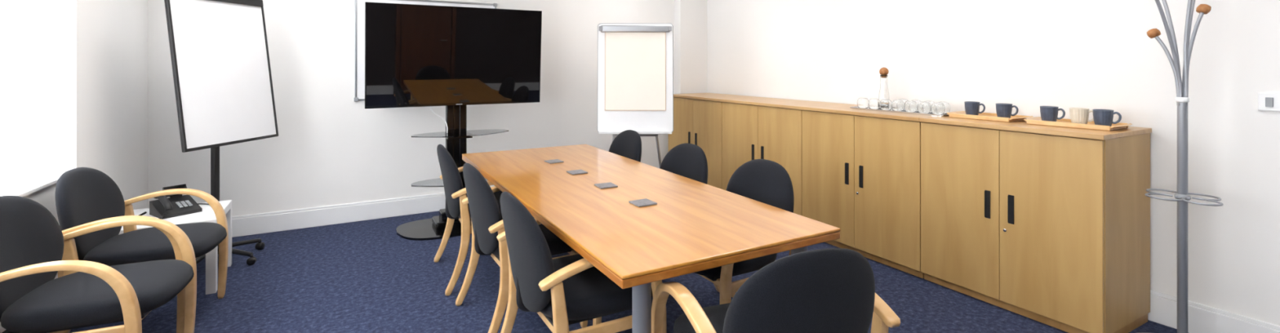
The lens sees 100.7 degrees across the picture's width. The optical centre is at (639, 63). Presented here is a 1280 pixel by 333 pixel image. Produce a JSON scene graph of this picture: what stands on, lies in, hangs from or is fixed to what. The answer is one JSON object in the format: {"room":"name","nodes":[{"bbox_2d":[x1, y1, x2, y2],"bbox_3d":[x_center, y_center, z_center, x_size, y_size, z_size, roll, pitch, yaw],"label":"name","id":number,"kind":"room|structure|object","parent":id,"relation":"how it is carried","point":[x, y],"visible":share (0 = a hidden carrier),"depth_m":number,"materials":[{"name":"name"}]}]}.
{"room":"meeting room","nodes":[
{"label":"meeting room","id":0,"kind":"room"},
{"bbox_2d":[0,0,147,332],"bbox_3d":[-2.210,0.100,1.085,0.200,2.600,6.650,0,0,-29],"label":"wall","id":1,"kind":"structure","parent":0,"point":[110,37],"depth_m":3.43,"materials":[{"name":"paint"}]},
{"bbox_2d":[9,174,61,196],"bbox_3d":[-2.709,0.602,2.072,0.150,0.020,1.960,0,0,-29],"label":"sill","id":2,"kind":"structure","parent":1,"relation":"attached to","point":[33,188],"depth_m":2.56,"materials":[{"name":"white paint"}]},
{"bbox_2d":[0,0,73,195],"bbox_3d":[-2.671,-0.200,2.093,0.001,1.580,1.956,0,0,-29],"label":"window","id":3,"kind":"structure","parent":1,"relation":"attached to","point":[37,36],"depth_m":2.58,"materials":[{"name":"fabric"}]},
{"bbox_2d":[147,0,674,216],"bbox_3d":[-1.544,0.100,5.380,5.550,2.600,0.200,0,0,-29],"label":"wall","id":4,"kind":"structure","parent":0,"point":[329,148],"depth_m":4.67,"materials":[{"name":"paint"}]},
{"bbox_2d":[231,192,445,237],"bbox_3d":[-1.661,1.317,5.189,4.760,0.165,0.020,0,0,-29],"label":"baseboard","id":5,"kind":"structure","parent":4,"relation":"attached to","point":[283,220],"depth_m":4.62,"materials":[{"name":"white paint"}]},
{"bbox_2d":[354,0,497,101],"bbox_3d":[-1.971,-0.135,4.986,1.261,0.941,0.070,0,0,-29],"label":"whiteboard","id":6,"kind":"object","parent":4,"relation":"attached to","point":[359,5],"visible":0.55,"depth_m":4.73,"materials":[{"name":"ceramic"}]},
{"bbox_2d":[674,0,706,93],"bbox_3d":[0.614,0.100,6.396,0.390,2.600,0.130,0,0,-29],"label":"wall","id":7,"kind":"structure","parent":4,"relation":"attached to","point":[690,15],"depth_m":6.32,"materials":[{"name":"paint"}]},
{"bbox_2d":[69,210,1177,332],"bbox_3d":[0.126,1.450,2.390,5.550,0.100,7.050,0,0,-29],"label":"floor","id":8,"kind":"structure","parent":0,"point":[357,277],"depth_m":3.20,"materials":[{"name":"blue carpet"}]},
{"bbox_2d":[0,195,196,332],"bbox_3d":[-2.293,0.968,2.215,0.628,0.873,0.654,0,0,-24],"label":"chair","id":9,"kind":"object","parent":8,"relation":"on","point":[33,246],"visible":1,"depth_m":2.13,"materials":[{"name":"black fabric"}]},
{"bbox_2d":[50,167,228,332],"bbox_3d":[-2.597,0.968,2.802,0.628,0.873,0.654,0,0,-23],"label":"chair","id":10,"kind":"object","parent":8,"relation":"on","point":[85,197],"visible":0.62,"depth_m":2.71,"materials":[{"name":"black fabric"}]},
{"bbox_2d":[118,200,231,294],"bbox_3d":[-2.956,1.175,3.334,0.550,0.450,0.535,0,0,-29],"label":"side table","id":11,"kind":"object","parent":8,"relation":"on","point":[207,215],"visible":0.31,"depth_m":3.25,"materials":[{"name":"white plastic"}]},
{"bbox_2d":[138,183,208,219],"bbox_3d":[-2.952,0.873,3.377,0.243,0.155,0.387,0,0,22],"label":"desk phone","id":12,"kind":"object","parent":11,"relation":"on","point":[177,205],"visible":0.74,"depth_m":3.34,"materials":[{"name":"black plastic"}]},
{"bbox_2d":[164,0,278,265],"bbox_3d":[-2.966,0.455,3.733,0.589,1.891,0.750,0,0,6],"label":"easel","id":13,"kind":"object","parent":8,"relation":"on","point":[219,49],"visible":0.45,"depth_m":3.69,"materials":[{"name":"plastic"}]},
{"bbox_2d":[395,105,508,240],"bbox_3d":[-1.579,0.600,4.570,0.940,1.600,0.580,0,0,-29],"label":"tv stand","id":14,"kind":"object","parent":8,"relation":"on","point":[456,134],"visible":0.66,"depth_m":4.50,"materials":[{"name":"black metal"}]},
{"bbox_2d":[411,177,487,186],"bbox_3d":[-1.513,0.996,4.515,0.800,0.008,0.360,0,0,-29],"label":"glass shelf","id":15,"kind":"object","parent":14,"relation":"attached to","point":[434,182],"depth_m":4.40,"materials":[{"name":"grey"}]},
{"bbox_2d":[364,1,542,108],"bbox_3d":[-1.540,-0.065,4.513,1.424,0.834,0.087,0,4,-30],"label":"television","id":16,"kind":"object","parent":14,"relation":"on","point":[416,55],"depth_m":4.43,"materials":[{"name":"black glass"}]},
{"bbox_2d":[411,128,508,137],"bbox_3d":[-1.513,0.596,4.515,0.800,0.008,0.360,0,0,-29],"label":"glass shelf","id":17,"kind":"object","parent":14,"relation":"attached to","point":[455,133],"depth_m":4.50,"materials":[{"name":"grey"}]},
{"bbox_2d":[434,144,502,296],"bbox_3d":[-1.044,0.968,3.610,0.628,0.873,0.654,0,0,-27],"label":"chair","id":18,"kind":"object","parent":8,"relation":"on","point":[455,192],"visible":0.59,"depth_m":3.31,"materials":[{"name":"brown wood"}]},
{"bbox_2d":[455,162,587,332],"bbox_3d":[-0.651,0.968,2.957,0.628,0.873,0.654,0,0,-30],"label":"chair","id":19,"kind":"object","parent":8,"relation":"on","point":[486,222],"visible":0.6,"depth_m":2.71,"materials":[{"name":"black fabric"}]},
{"bbox_2d":[496,191,666,332],"bbox_3d":[-0.277,0.968,2.308,0.627,0.873,0.654,0,0,-29],"label":"chair","id":20,"kind":"object","parent":8,"relation":"on","point":[563,291],"visible":0.7,"depth_m":2.08,"materials":[{"name":"grey fabric"}]},
{"bbox_2d":[608,129,641,162],"bbox_3d":[-0.320,0.968,4.104,0.628,0.873,0.654,0,0,-28],"label":"chair","id":21,"kind":"object","parent":8,"relation":"on","point":[628,144],"visible":0.1,"depth_m":4.18,"materials":[{"name":"black fabric"}]},
{"bbox_2d":[596,23,673,168],"bbox_3d":[-0.043,0.508,5.041,0.700,1.764,0.492,0,0,0],"label":"easel","id":22,"kind":"object","parent":8,"relation":"on","point":[635,61],"visible":0.8,"depth_m":4.87,"materials":[{"name":"white paper"}]},
{"bbox_2d":[599,131,671,133],"bbox_3d":[-0.043,0.626,4.826,0.660,0.026,0.060,0,-3,0],"label":"tray","id":23,"kind":"object","parent":22,"relation":"on","point":[600,132],"depth_m":4.80,"materials":[{"name":"white plastic"}]},
{"bbox_2d":[462,144,840,332],"bbox_3d":[-0.252,1.035,3.046,1.000,0.730,2.595,0,0,-29],"label":"conference table","id":24,"kind":"object","parent":8,"relation":"on","point":[694,226],"visible":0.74,"depth_m":2.32,"materials":[{"name":"brown wood"}]},
{"bbox_2d":[544,159,564,164],"bbox_3d":[-0.586,0.666,3.613,0.100,0.008,0.100,0,0,-33],"label":"coaster","id":25,"kind":"object","parent":24,"relation":"on","point":[553,161],"visible":1,"depth_m":3.60,"materials":[{"name":"stone"}]},
{"bbox_2d":[566,169,587,174],"bbox_3d":[-0.386,0.666,3.255,0.100,0.008,0.100,0,0,-30],"label":"coaster","id":26,"kind":"object","parent":24,"relation":"on","point":[575,171],"visible":1,"depth_m":3.25,"materials":[{"name":"stone"}]},
{"bbox_2d":[594,182,617,189],"bbox_3d":[-0.186,0.666,2.897,0.100,0.008,0.100,0,0,-26],"label":"coaster","id":27,"kind":"object","parent":24,"relation":"on","point":[602,185],"visible":1,"depth_m":2.88,"materials":[{"name":"stone"}]},
{"bbox_2d":[628,198,657,207],"bbox_3d":[0.014,0.666,2.539,0.100,0.008,0.100,0,0,-31],"label":"coaster","id":28,"kind":"object","parent":24,"relation":"on","point":[641,202],"visible":1,"depth_m":2.52,"materials":[{"name":"stone"}]},
{"bbox_2d":[659,142,719,293],"bbox_3d":[0.089,0.968,3.372,0.628,0.873,0.654,0,0,-30],"label":"chair","id":29,"kind":"object","parent":8,"relation":"on","point":[686,160],"visible":0.08,"depth_m":3.46,"materials":[{"name":"black fabric"}]},
{"bbox_2d":[668,93,759,189],"bbox_3d":[0.810,0.875,5.805,0.586,1.050,0.992,0,0,-29],"label":"cupboard","id":30,"kind":"object","parent":8,"relation":"on","point":[697,117],"visible":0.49,"depth_m":5.54,"materials":[{"name":"brown wood"}]},
{"bbox_2d":[694,159,794,304],"bbox_3d":[0.452,0.968,2.784,0.627,0.873,0.654,0,0,-29],"label":"chair","id":31,"kind":"object","parent":8,"relation":"on","point":[762,180],"visible":0.22,"depth_m":2.76,"materials":[{"name":"black fabric"}]},
{"bbox_2d":[651,248,900,332],"bbox_3d":[0.423,0.968,1.798,0.654,0.873,0.628,0,0,-18],"label":"chair","id":32,"kind":"object","parent":8,"relation":"on","point":[828,290],"visible":1,"depth_m":1.52,"materials":[{"name":"black fabric"}]},
{"bbox_2d":[720,97,848,215],"bbox_3d":[1.307,0.875,4.915,0.586,1.050,1.046,0,0,-29],"label":"cupboard","id":33,"kind":"object","parent":8,"relation":"on","point":[766,128],"visible":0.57,"depth_m":4.73,"materials":[{"name":"brown wood"}]},
{"bbox_2d":[800,103,936,278],"bbox_3d":[1.810,0.875,4.013,0.586,1.050,1.018,0,0,-29],"label":"cupboard","id":34,"kind":"object","parent":8,"relation":"on","point":[861,169],"visible":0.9,"depth_m":3.78,"materials":[{"name":"brown wood"}]},
{"bbox_2d":[849,106,949,116],"bbox_3d":[1.919,0.343,3.866,0.260,0.014,0.740,0,0,-29],"label":"glass tray","id":35,"kind":"object","parent":34,"relation":"on","point":[855,107],"visible":0.45,"depth_m":3.75,"materials":[{"name":"silver metal"}]},
{"bbox_2d":[857,97,868,108],"bbox_3d":[1.717,0.302,4.083,0.088,0.082,0.088,0,0,-29],"label":"drinking glass","id":36,"kind":"object","parent":35,"relation":"on","point":[862,102],"visible":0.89,"depth_m":4.05,"materials":[{"name":"clear glass"}]},
{"bbox_2d":[867,97,879,109],"bbox_3d":[1.765,0.302,3.998,0.088,0.082,0.088,0,0,-29],"label":"drinking glass","id":37,"kind":"object","parent":35,"relation":"on","point":[873,103],"visible":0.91,"depth_m":3.97,"materials":[{"name":"clear glass"}]},
{"bbox_2d":[878,66,889,108],"bbox_3d":[1.877,0.186,4.083,0.076,0.315,0.076,0,0,-29],"label":"carafe","id":38,"kind":"object","parent":35,"relation":"on","point":[883,91],"visible":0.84,"depth_m":4.06,"materials":[{"name":"clear glass"}]},
{"bbox_2d":[879,98,891,110],"bbox_3d":[1.813,0.302,3.912,0.088,0.082,0.088,0,0,-29],"label":"drinking glass","id":39,"kind":"object","parent":35,"relation":"on","point":[885,104],"visible":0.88,"depth_m":3.88,"materials":[{"name":"clear glass"}]},
{"bbox_2d":[891,99,904,111],"bbox_3d":[1.860,0.302,3.827,0.088,0.082,0.088,0,0,-29],"label":"drinking glass","id":40,"kind":"object","parent":35,"relation":"on","point":[896,104],"visible":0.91,"depth_m":3.79,"materials":[{"name":"white"}]},
{"bbox_2d":[903,100,917,112],"bbox_3d":[1.908,0.302,3.741,0.088,0.082,0.088,0,0,-29],"label":"drinking glass","id":41,"kind":"object","parent":35,"relation":"on","point":[909,105],"visible":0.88,"depth_m":3.71,"materials":[{"name":"white"}]},
{"bbox_2d":[916,101,930,113],"bbox_3d":[1.956,0.302,3.655,0.088,0.082,0.088,0,0,-29],"label":"drinking glass","id":42,"kind":"object","parent":35,"relation":"on","point":[923,107],"visible":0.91,"depth_m":3.62,"materials":[{"name":"white"}]},
{"bbox_2d":[925,100,934,112],"bbox_3d":[2.036,0.302,3.737,0.088,0.082,0.088,0,0,-29],"label":"drinking glass","id":43,"kind":"object","parent":35,"relation":"on","point":[931,102],"visible":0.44,"depth_m":3.71,"materials":[{"name":"white"}]},
{"bbox_2d":[930,102,945,115],"bbox_3d":[2.004,0.302,3.570,0.088,0.082,0.088,0,0,-29],"label":"drinking glass","id":44,"kind":"object","parent":35,"relation":"on","point":[937,108],"visible":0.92,"depth_m":3.54,"materials":[{"name":"white"}]},
{"bbox_2d":[939,101,950,114],"bbox_3d":[2.085,0.302,3.650,0.088,0.082,0.088,0,0,-29],"label":"drinking glass","id":45,"kind":"object","parent":35,"relation":"on","point":[947,104],"visible":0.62,"depth_m":3.61,"materials":[{"name":"white"}]},
{"bbox_2d":[919,116,1151,332],"bbox_3d":[2.291,0.875,3.153,0.586,1.050,0.954,0,0,-29],"label":"cupboard","id":46,"kind":"object","parent":8,"relation":"on","point":[1050,225],"visible":0.97,"depth_m":2.85,"materials":[{"name":"brown wood"}]},
{"bbox_2d":[946,111,1033,122],"bbox_3d":[2.216,0.335,3.374,0.252,0.029,0.426,0,0,-29],"label":"wooden tray","id":47,"kind":"object","parent":46,"relation":"on","point":[962,114],"visible":0.73,"depth_m":3.32,"materials":[{"name":"brown wood"}]},
{"bbox_2d":[964,101,985,115],"bbox_3d":[2.157,0.293,3.434,0.088,0.091,0.106,0,0,-10],"label":"coffee mug","id":48,"kind":"object","parent":47,"relation":"on","point":[972,108],"visible":0.84,"depth_m":3.41,"materials":[{"name":"blue ceramic"}]},
{"bbox_2d":[995,102,1018,118],"bbox_3d":[2.249,0.293,3.268,0.088,0.091,0.106,0,0,-10],"label":"coffee mug","id":49,"kind":"object","parent":47,"relation":"on","point":[1003,110],"visible":0.88,"depth_m":3.25,"materials":[{"name":"blue ceramic"}]},
{"bbox_2d":[1023,116,1132,130],"bbox_3d":[2.441,0.335,2.972,0.252,0.029,0.446,0,0,-31],"label":"wooden tray","id":50,"kind":"object","parent":46,"relation":"on","point":[1064,122],"visible":0.88,"depth_m":2.90,"materials":[{"name":"brown wood"}]},
{"bbox_2d":[1040,106,1065,121],"bbox_3d":[2.366,0.293,3.058,0.088,0.091,0.106,0,0,-10],"label":"coffee mug","id":51,"kind":"object","parent":50,"relation":"on","point":[1047,113],"visible":0.86,"depth_m":3.04,"materials":[{"name":"blue ceramic"}]},
{"bbox_2d":[1069,107,1093,124],"bbox_3d":[2.443,0.293,2.941,0.088,0.091,0.106,0,0,-10],"label":"coffee mug","id":52,"kind":"object","parent":50,"relation":"on","point":[1077,115],"visible":0.8,"depth_m":2.92,"materials":[{"name":"beige ceramic"}]},
{"bbox_2d":[1092,109,1121,126],"bbox_3d":[2.488,0.293,2.840,0.088,0.091,0.106,0,0,-10],"label":"coffee mug","id":53,"kind":"object","parent":50,"relation":"on","point":[1100,117],"visible":0.86,"depth_m":2.82,"materials":[{"name":"blue ceramic"}]},
{"bbox_2d":[1144,0,1223,332],"bbox_3d":[2.592,0.458,2.535,0.400,1.884,0.402,0,0,37],"label":"coat stand","id":54,"kind":"object","parent":8,"relation":"on","point":[1181,196],"visible":1,"depth_m":2.52,"materials":[{"name":"grey metal"}]},
{"bbox_2d":[706,0,1279,325],"bbox_3d":[2.461,0.100,3.694,0.200,2.600,6.650,0,0,-29],"label":"wall","id":55,"kind":"structure","parent":0,"point":[1028,55],"depth_m":3.12,"materials":[{"name":"paint"}]},
{"bbox_2d":[1147,289,1279,332],"bbox_3d":[2.402,1.317,3.575,0.020,0.165,6.500,0,0,-29],"label":"baseboard","id":56,"kind":"structure","parent":55,"relation":"attached to","point":[1202,318],"depth_m":2.71,"materials":[{"name":"white paint"}]},
{"bbox_2d":[1257,93,1279,111],"bbox_3d":[3.002,0.182,2.501,0.018,0.085,0.120,0,0,-29],"label":"light switch","id":57,"kind":"object","parent":55,"relation":"attached to","point":[1266,101],"visible":1,"depth_m":2.52,"materials":[{"name":"white plastic"}]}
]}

